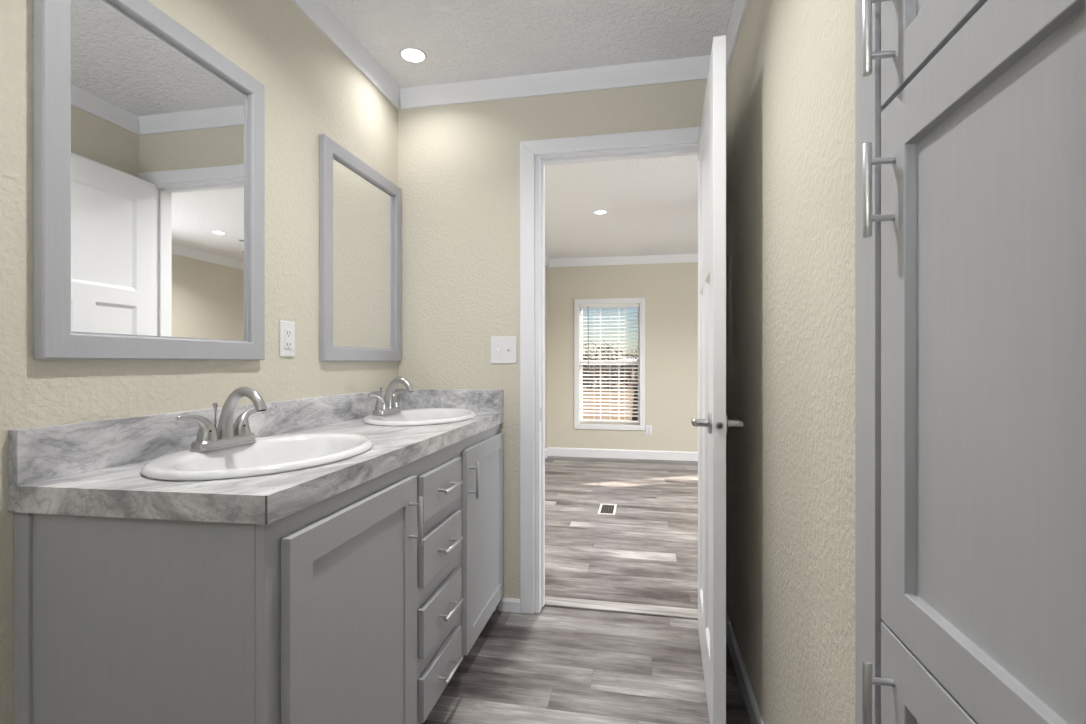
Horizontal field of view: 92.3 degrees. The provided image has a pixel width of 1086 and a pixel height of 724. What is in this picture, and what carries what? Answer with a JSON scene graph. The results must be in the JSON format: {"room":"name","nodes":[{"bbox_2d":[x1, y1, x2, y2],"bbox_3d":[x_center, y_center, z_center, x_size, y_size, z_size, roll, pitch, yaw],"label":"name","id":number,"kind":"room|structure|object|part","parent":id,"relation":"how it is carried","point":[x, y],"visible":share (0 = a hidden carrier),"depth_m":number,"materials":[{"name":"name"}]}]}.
{"room":"bathroom","nodes":[
{"label":"bathroom","id":0,"kind":"room"},
{"bbox_2d":[0,0,546,723],"bbox_3d":[-0.784,-0.077,2.347,0.120,2.435,8.410,0,0,11],"label":"wall","id":1,"kind":"structure","parent":0,"point":[312,89],"depth_m":1.52,"materials":[{"name":"beige paint"}]},
{"bbox_2d":[33,0,264,359],"bbox_3d":[-0.914,-0.424,1.298,0.023,0.836,0.599,0,0,11],"label":"framed mirror","id":2,"kind":"object","parent":1,"relation":"attached to","point":[149,141],"visible":1,"depth_m":1.21,"materials":[{"name":"mirror"}]},
{"bbox_2d":[9,388,401,485],"bbox_3d":[-0.833,0.177,1.730,0.020,0.103,1.559,0,0,11],"label":"backsplash","id":3,"kind":"structure","parent":1,"relation":"attached to","point":[36,454],"depth_m":1.19,"materials":[{"name":"grey stone"}]},
{"bbox_2d":[279,321,294,356],"bbox_3d":[-0.841,-0.076,1.718,0.009,0.116,0.072,0,0,11],"label":"electrical outlet","id":4,"kind":"object","parent":1,"relation":"attached to","point":[286,328],"visible":1,"depth_m":1.71,"materials":[{"name":"white plastic"}]},
{"bbox_2d":[285,329,291,348],"bbox_3d":[-0.838,-0.076,1.718,0.004,0.066,0.033,0,0,11],"label":"receptacle","id":5,"kind":"object","parent":4,"relation":"attached to","point":[288,332],"depth_m":1.72,"materials":[{"name":"white plastic"}]},
{"bbox_2d":[291,0,400,109],"bbox_3d":[-1.083,-1.250,0.423,0.024,0.089,4.220,0,0,11],"label":"trim","id":6,"kind":"structure","parent":1,"relation":"attached to","point":[323,18],"depth_m":2.06,"materials":[{"name":"white paint"}]},
{"bbox_2d":[319,134,400,360],"bbox_3d":[-0.741,-0.414,2.188,0.023,0.822,0.607,0,0,11],"label":"framed mirror","id":7,"kind":"object","parent":1,"relation":"attached to","point":[360,208],"visible":1,"depth_m":2.12,"materials":[{"name":"mirror"}]},
{"bbox_2d":[333,158,392,348],"bbox_3d":[-0.749,-0.414,2.190,0.005,0.721,0.506,0,0,11],"label":"mirror glass","id":8,"kind":"object","parent":7,"relation":"attached to","point":[362,203],"depth_m":2.16,"materials":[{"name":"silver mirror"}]},
{"bbox_2d":[545,256,548,266],"bbox_3d":[-0.300,-1.198,4.473,0.024,0.095,3.810,0,0,11],"label":"trim","id":9,"kind":"structure","parent":1,"relation":"attached to","point":[546,258],"depth_m":6.22,"materials":[{"name":"white paint"}]},
{"bbox_2d":[322,0,734,87],"bbox_3d":[-0.068,-1.345,0.176,2.400,0.100,4.420,0,0,11],"label":"ceiling","id":10,"kind":"structure","parent":0,"point":[461,40],"depth_m":2.06,"materials":[{"name":"white paint"}]},
{"bbox_2d":[399,47,426,62],"bbox_3d":[-0.547,-1.292,2.199,0.112,0.006,0.112,0,0,11],"label":"recessed light","id":11,"kind":"object","parent":10,"relation":"in","point":[410,54],"visible":1,"depth_m":2.19,"materials":[{"name":"white paint"}]},
{"bbox_2d":[398,79,706,609],"bbox_3d":[1.258,-0.077,2.176,3.956,2.435,0.110,0,0,11],"label":"wall","id":12,"kind":"structure","parent":0,"point":[459,164],"depth_m":2.42,"materials":[{"name":"beige paint"}]},
{"bbox_2d":[491,336,516,363],"bbox_3d":[-0.182,-0.055,2.389,0.123,0.124,0.019,0,0,11],"label":"light switch","id":13,"kind":"object","parent":12,"relation":"attached to","point":[503,349],"visible":1,"depth_m":2.39,"materials":[{"name":"white plastic"}]},
{"bbox_2d":[498,597,519,612],"bbox_3d":[-0.153,1.111,2.387,0.102,0.058,0.012,0,0,11],"label":"baseboard","id":14,"kind":"structure","parent":12,"relation":"attached to","point":[505,604],"depth_m":2.38,"materials":[{"name":"white paint"}]},
{"bbox_2d":[400,55,710,108],"bbox_3d":[0.039,-1.250,2.343,1.459,0.089,0.024,0,0,11],"label":"trim","id":15,"kind":"structure","parent":12,"relation":"attached to","point":[689,68],"depth_m":2.33,"materials":[{"name":"white paint"}]},
{"bbox_2d":[520,127,699,613],"bbox_3d":[0.332,0.069,2.291,0.887,2.142,0.016,0,0,11],"label":"trim","id":16,"kind":"structure","parent":12,"relation":"attached to","point":[528,149],"depth_m":2.36,"materials":[{"name":"white paint"}]},
{"bbox_2d":[535,143,697,612],"bbox_3d":[0.351,0.095,2.351,0.767,2.090,0.112,0,0,11],"label":"trim","id":17,"kind":"structure","parent":12,"relation":"attached to","point":[541,161],"depth_m":2.37,"materials":[{"name":"white paint"}]},
{"bbox_2d":[544,596,697,619],"bbox_3d":[0.364,1.131,2.415,0.726,0.017,0.090,0,0,11],"label":"trim","id":18,"kind":"structure","parent":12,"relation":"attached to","point":[652,610],"depth_m":2.39,"materials":[{"name":"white wood"}]},
{"bbox_2d":[691,35,743,723],"bbox_3d":[0.581,0.097,1.861,0.152,2.063,0.763,0,0,11],"label":"door","id":19,"kind":"structure","parent":12,"relation":"in","point":[713,423],"depth_m":1.52,"materials":[{"name":"white paint"}]},
{"bbox_3d":[0.485,0.183,1.610,0.059,0.064,0.146,0,0,11],"label":"lever handle","id":20,"kind":"part","parent":19,"relation":"part of","materials":[{"name":"silver metal"}]},
{"bbox_3d":[0.506,0.183,1.497,0.025,0.025,0.003,0,0,13],"label":"latch plate","id":21,"kind":"part","parent":19,"relation":"part of","materials":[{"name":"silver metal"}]},
{"bbox_3d":[0.575,0.183,1.589,0.061,0.064,0.142,0,0,11],"label":"lever handle","id":22,"kind":"part","parent":19,"relation":"part of","materials":[{"name":"silver metal"}]},
{"bbox_2d":[422,456,750,723],"bbox_3d":[1.146,1.190,1.973,4.100,0.100,8.410,0,0,11],"label":"floor","id":23,"kind":"structure","parent":0,"point":[553,665],"depth_m":2.23,"materials":[{"name":"grey wood"}]},
{"bbox_2d":[13,424,503,723],"bbox_3d":[-0.563,0.709,1.679,0.566,0.862,1.546,0,0,11],"label":"vanity cabinet","id":24,"kind":"object","parent":23,"relation":"on","point":[362,603],"visible":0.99,"depth_m":0.97,"materials":[{"name":"grey paint"}]},
{"bbox_2d":[8,388,502,524],"bbox_3d":[-0.586,0.202,1.682,0.523,0.152,1.559,0,0,11],"label":"countertop","id":25,"kind":"structure","parent":24,"relation":"on","point":[90,468],"depth_m":1.08,"materials":[{"name":"grey stone"}]},
{"bbox_2d":[177,387,266,451],"bbox_3d":[-0.805,0.138,1.324,0.198,0.150,0.172,0,0,-34],"label":"faucet","id":26,"kind":"object","parent":25,"relation":"on","point":[227,434],"visible":1,"depth_m":1.31,"materials":[{"name":"silver metal"}]},
{"bbox_3d":[-0.822,0.157,1.245,0.045,0.071,0.096,0,0,11],"label":"lever handle","id":27,"kind":"part","parent":26,"relation":"part of","materials":[{"name":"silver metal"}]},
{"bbox_3d":[-0.831,0.159,1.325,0.012,0.108,0.012,0,0,11],"label":"lift rod","id":28,"kind":"part","parent":26,"relation":"part of","materials":[{"name":"silver metal"}]},
{"bbox_3d":[-0.807,0.201,1.324,0.054,0.022,0.182,0,0,11],"label":"plate","id":29,"kind":"part","parent":26,"relation":"part of","materials":[{"name":"silver metal"}]},
{"bbox_3d":[-0.759,0.128,1.315,0.139,0.131,0.041,0,0,11],"label":"spout","id":30,"kind":"part","parent":26,"relation":"part of","materials":[{"name":"silver metal"}]},
{"bbox_3d":[-0.792,0.157,1.403,0.045,0.070,0.096,0,0,11],"label":"lever handle","id":31,"kind":"part","parent":26,"relation":"part of","materials":[{"name":"silver metal"}]},
{"bbox_2d":[141,433,372,480],"bbox_3d":[-0.664,0.290,1.286,0.424,0.156,0.581,0,0,11],"label":"sink","id":32,"kind":"object","parent":25,"relation":"in","point":[279,453],"visible":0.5,"depth_m":1.30,"materials":[{"name":"white ceramic"}]},
{"bbox_2d":[369,377,413,415],"bbox_3d":[-0.641,0.138,2.151,0.198,0.150,0.172,0,0,-34],"label":"faucet","id":33,"kind":"object","parent":25,"relation":"on","point":[388,405],"visible":1,"depth_m":2.13,"materials":[{"name":"silver metal"}]},
{"bbox_3d":[-0.658,0.157,2.072,0.045,0.071,0.096,0,0,11],"label":"lever handle","id":34,"kind":"part","parent":33,"relation":"part of","materials":[{"name":"silver metal"}]},
{"bbox_3d":[-0.643,0.201,2.151,0.054,0.022,0.182,0,0,11],"label":"plate","id":35,"kind":"part","parent":33,"relation":"part of","materials":[{"name":"silver metal"}]},
{"bbox_3d":[-0.628,0.157,2.230,0.045,0.070,0.096,0,0,11],"label":"lever handle","id":36,"kind":"part","parent":33,"relation":"part of","materials":[{"name":"silver metal"}]},
{"bbox_3d":[-0.595,0.128,2.142,0.139,0.131,0.041,0,0,11],"label":"spout","id":37,"kind":"part","parent":33,"relation":"part of","materials":[{"name":"silver metal"}]},
{"bbox_2d":[363,408,476,425],"bbox_3d":[-0.492,0.290,2.140,0.424,0.156,0.581,0,0,11],"label":"sink","id":38,"kind":"object","parent":25,"relation":"in","point":[419,416],"visible":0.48,"depth_m":2.21,"materials":[{"name":"white ceramic"}]},
{"bbox_3d":[-0.415,0.690,1.208,0.020,0.740,0.538,0,0,11],"label":"door","id":39,"kind":"part","parent":24,"relation":"part of","materials":[{"name":"grey paint"}]},
{"bbox_3d":[-0.350,0.676,1.654,0.019,0.797,1.514,0,0,11],"label":"frame","id":40,"kind":"part","parent":24,"relation":"part of","materials":[{"name":"grey paint"}]},
{"bbox_3d":[-0.345,0.431,1.417,0.038,0.132,0.012,0,0,11],"label":"handle","id":41,"kind":"part","parent":24,"relation":"part of","materials":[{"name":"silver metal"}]},
{"bbox_3d":[-0.325,0.985,1.673,0.020,0.126,0.318,0,0,11],"label":"drawer","id":42,"kind":"part","parent":24,"relation":"part of","materials":[{"name":"grey paint"}]},
{"bbox_3d":[-0.325,0.791,1.673,0.020,0.141,0.318,0,0,11],"label":"drawer","id":43,"kind":"part","parent":24,"relation":"part of","materials":[{"name":"grey paint"}]},
{"bbox_3d":[-0.325,0.587,1.673,0.020,0.139,0.318,0,0,11],"label":"drawer","id":44,"kind":"part","parent":24,"relation":"part of","materials":[{"name":"grey paint"}]},
{"bbox_3d":[-0.325,0.401,1.673,0.020,0.134,0.318,0,0,11],"label":"drawer","id":45,"kind":"part","parent":24,"relation":"part of","materials":[{"name":"grey paint"}]},
{"bbox_3d":[-0.296,0.983,1.669,0.038,0.012,0.140,0,0,11],"label":"handle","id":46,"kind":"part","parent":24,"relation":"part of","materials":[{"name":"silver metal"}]},
{"bbox_3d":[-0.296,0.789,1.669,0.038,0.012,0.140,0,0,11],"label":"handle","id":47,"kind":"part","parent":24,"relation":"part of","materials":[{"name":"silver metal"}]},
{"bbox_3d":[-0.296,0.585,1.669,0.038,0.012,0.140,0,0,11],"label":"handle","id":48,"kind":"part","parent":24,"relation":"part of","materials":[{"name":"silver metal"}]},
{"bbox_3d":[-0.296,0.399,1.669,0.038,0.012,0.140,0,0,11],"label":"handle","id":49,"kind":"part","parent":24,"relation":"part of","materials":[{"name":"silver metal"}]},
{"bbox_3d":[-0.251,0.431,1.904,0.038,0.132,0.012,0,0,11],"label":"handle","id":50,"kind":"part","parent":24,"relation":"part of","materials":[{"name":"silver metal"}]},
{"bbox_3d":[-0.236,0.690,2.133,0.020,0.740,0.502,0,0,11],"label":"door","id":51,"kind":"part","parent":24,"relation":"part of","materials":[{"name":"grey paint"}]},
{"bbox_2d":[598,504,616,514],"bbox_3d":[0.498,1.137,4.034,0.130,0.005,0.280,0,0,11],"label":"floor vent","id":52,"kind":"object","parent":23,"relation":"in","point":[605,509],"visible":1,"depth_m":4.03,"materials":[{"name":"beige metal"}]},
{"bbox_2d":[601,505,613,513],"bbox_3d":[0.498,1.137,4.034,0.094,0.003,0.244,0,0,11],"label":"grille","id":53,"kind":"object","parent":52,"relation":"attached to","point":[605,509],"depth_m":4.03,"materials":[{"name":"grey"}]},
{"bbox_2d":[855,0,1085,723],"bbox_3d":[0.702,-0.013,0.480,0.605,2.305,0.615,0,0,11],"label":"linen cabinet","id":54,"kind":"object","parent":23,"relation":"on","point":[970,115],"visible":1,"depth_m":0.56,"materials":[{"name":"grey wood"}]},
{"bbox_3d":[0.449,-0.013,0.529,0.019,2.305,0.615,0,0,11],"label":"frame","id":55,"kind":"part","parent":54,"relation":"part of","materials":[{"name":"grey paint"}]},
{"bbox_3d":[0.458,-0.459,0.715,0.038,0.128,0.012,0,0,11],"label":"handle","id":56,"kind":"part","parent":54,"relation":"part of","materials":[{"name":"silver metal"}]},
{"bbox_3d":[0.458,-0.236,0.715,0.038,0.128,0.012,0,0,11],"label":"handle","id":57,"kind":"part","parent":54,"relation":"part of","materials":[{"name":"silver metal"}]},
{"bbox_3d":[0.458,0.476,0.715,0.038,0.128,0.012,0,0,11],"label":"handle","id":58,"kind":"part","parent":54,"relation":"part of","materials":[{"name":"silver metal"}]},
{"bbox_3d":[0.453,0.710,0.531,0.020,0.672,0.444,0,0,11],"label":"door","id":59,"kind":"part","parent":54,"relation":"part of","materials":[{"name":"grey paint"}]},
{"bbox_3d":[0.453,-0.721,0.531,0.020,0.710,0.444,0,0,11],"label":"door","id":60,"kind":"part","parent":54,"relation":"part of","materials":[{"name":"grey paint"}]},
{"bbox_2d":[545,155,697,258],"bbox_3d":[1.565,-1.305,4.143,4.100,0.120,3.990,0,0,11],"label":"ceiling","id":61,"kind":"structure","parent":0,"point":[650,204],"depth_m":4.21,"materials":[{"name":"white paint"}]},
{"bbox_2d":[594,210,606,213],"bbox_3d":[0.476,-1.242,4.328,0.112,0.006,0.112,0,0,11],"label":"recessed light","id":62,"kind":"object","parent":61,"relation":"in","point":[596,211],"visible":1,"depth_m":4.32,"materials":[{"name":"white paint"}]},
{"bbox_2d":[547,262,697,451],"bbox_3d":[2.002,-0.077,6.019,3.956,2.435,0.100,0,0,11],"label":"wall","id":63,"kind":"structure","parent":0,"point":[669,291],"depth_m":6.12,"materials":[{"name":"beige paint"}]},
{"bbox_2d":[574,298,644,430],"bbox_3d":[0.795,0.025,6.244,0.836,1.556,0.114,0,0,11],"label":"window","id":64,"kind":"structure","parent":63,"relation":"in","point":[585,425],"depth_m":6.22,"materials":[{"name":"white paint"}]},
{"bbox_2d":[580,303,638,422],"bbox_3d":[0.792,0.011,6.225,0.704,1.408,0.062,0,0,11],"label":"window blind","id":65,"kind":"object","parent":64,"relation":"attached to","point":[624,305],"visible":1,"depth_m":6.22,"materials":[{"name":"white plastic"}]},
{"bbox_3d":[0.793,-0.671,6.231,0.704,0.043,0.044,0,0,11],"label":"head rail","id":66,"kind":"part","parent":65,"relation":"part of","materials":[{"name":"white plastic"}]},
{"bbox_3d":[0.793,0.705,6.231,0.700,0.020,0.044,0,0,11],"label":"rail","id":67,"kind":"part","parent":65,"relation":"part of","materials":[{"name":"white plastic"}]},
{"bbox_3d":[0.968,0.022,6.197,0.002,1.345,0.050,0,0,11],"label":"ladder cord","id":68,"kind":"part","parent":65,"relation":"part of","materials":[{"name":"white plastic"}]},
{"bbox_2d":[548,447,697,460],"bbox_3d":[1.903,1.087,5.981,3.752,0.105,0.012,0,0,11],"label":"baseboard","id":69,"kind":"structure","parent":63,"relation":"attached to","point":[552,451],"depth_m":6.16,"materials":[{"name":"white paint"}]},
{"bbox_2d":[548,253,697,266],"bbox_3d":[1.902,-1.198,5.976,3.736,0.095,0.024,0,0,11],"label":"trim","id":70,"kind":"structure","parent":63,"relation":"attached to","point":[673,258],"depth_m":6.16,"materials":[{"name":"white paint"}]},
{"bbox_2d":[646,425,651,434],"bbox_3d":[1.242,0.795,6.111,0.072,0.116,0.009,0,0,11],"label":"electrical outlet","id":71,"kind":"object","parent":63,"relation":"attached to","point":[648,427],"visible":1,"depth_m":6.11,"materials":[{"name":"white plastic"}]},
{"bbox_2d":[726,0,854,723],"bbox_3d":[0.695,-0.077,0.003,0.677,2.435,4.370,0,0,11],"label":"wall","id":72,"kind":"structure","parent":0,"point":[790,79],"depth_m":1.24,"materials":[{"name":"beige paint"}]},
{"bbox_2d":[726,0,748,76],"bbox_3d":[0.365,-1.250,0.143,0.024,0.089,4.220,0,0,11],"label":"trim","id":73,"kind":"structure","parent":72,"relation":"attached to","point":[739,7],"depth_m":1.94,"materials":[{"name":"white paint"}]},
{"bbox_2d":[726,611,763,723],"bbox_3d":[0.637,1.097,1.519,0.012,0.085,1.415,0,0,11],"label":"baseboard","id":74,"kind":"structure","parent":72,"relation":"attached to","point":[752,708],"depth_m":1.79,"materials":[{"name":"white paint"}]},
{"label":"outside","id":75,"kind":"structure","parent":0,"visible":0},
{"bbox_2d":[582,370,637,420],"bbox_3d":[12.015,1.890,62.098,120.000,0.300,113.500,0,0,11],"label":"ground","id":76,"kind":"structure","parent":75,"point":[633,373],"depth_m":22.43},
{"bbox_2d":[582,341,637,388],"bbox_3d":[4.245,0.086,36.902,27.807,3.431,15.088,0,0,11],"label":"undergrowth","id":77,"kind":"object","parent":76,"relation":"on","point":[608,351],"visible":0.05,"depth_m":33.77,"materials":[{"name":"grey"}]},
{"bbox_2d":[632,376,637,420],"bbox_3d":[3.425,-2.000,15.361,2.366,7.545,4.300,0,0,-23],"label":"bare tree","id":78,"kind":"object","parent":76,"relation":"on","point":[636,388],"visible":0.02,"depth_m":14.71,"materials":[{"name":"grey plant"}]}
]}

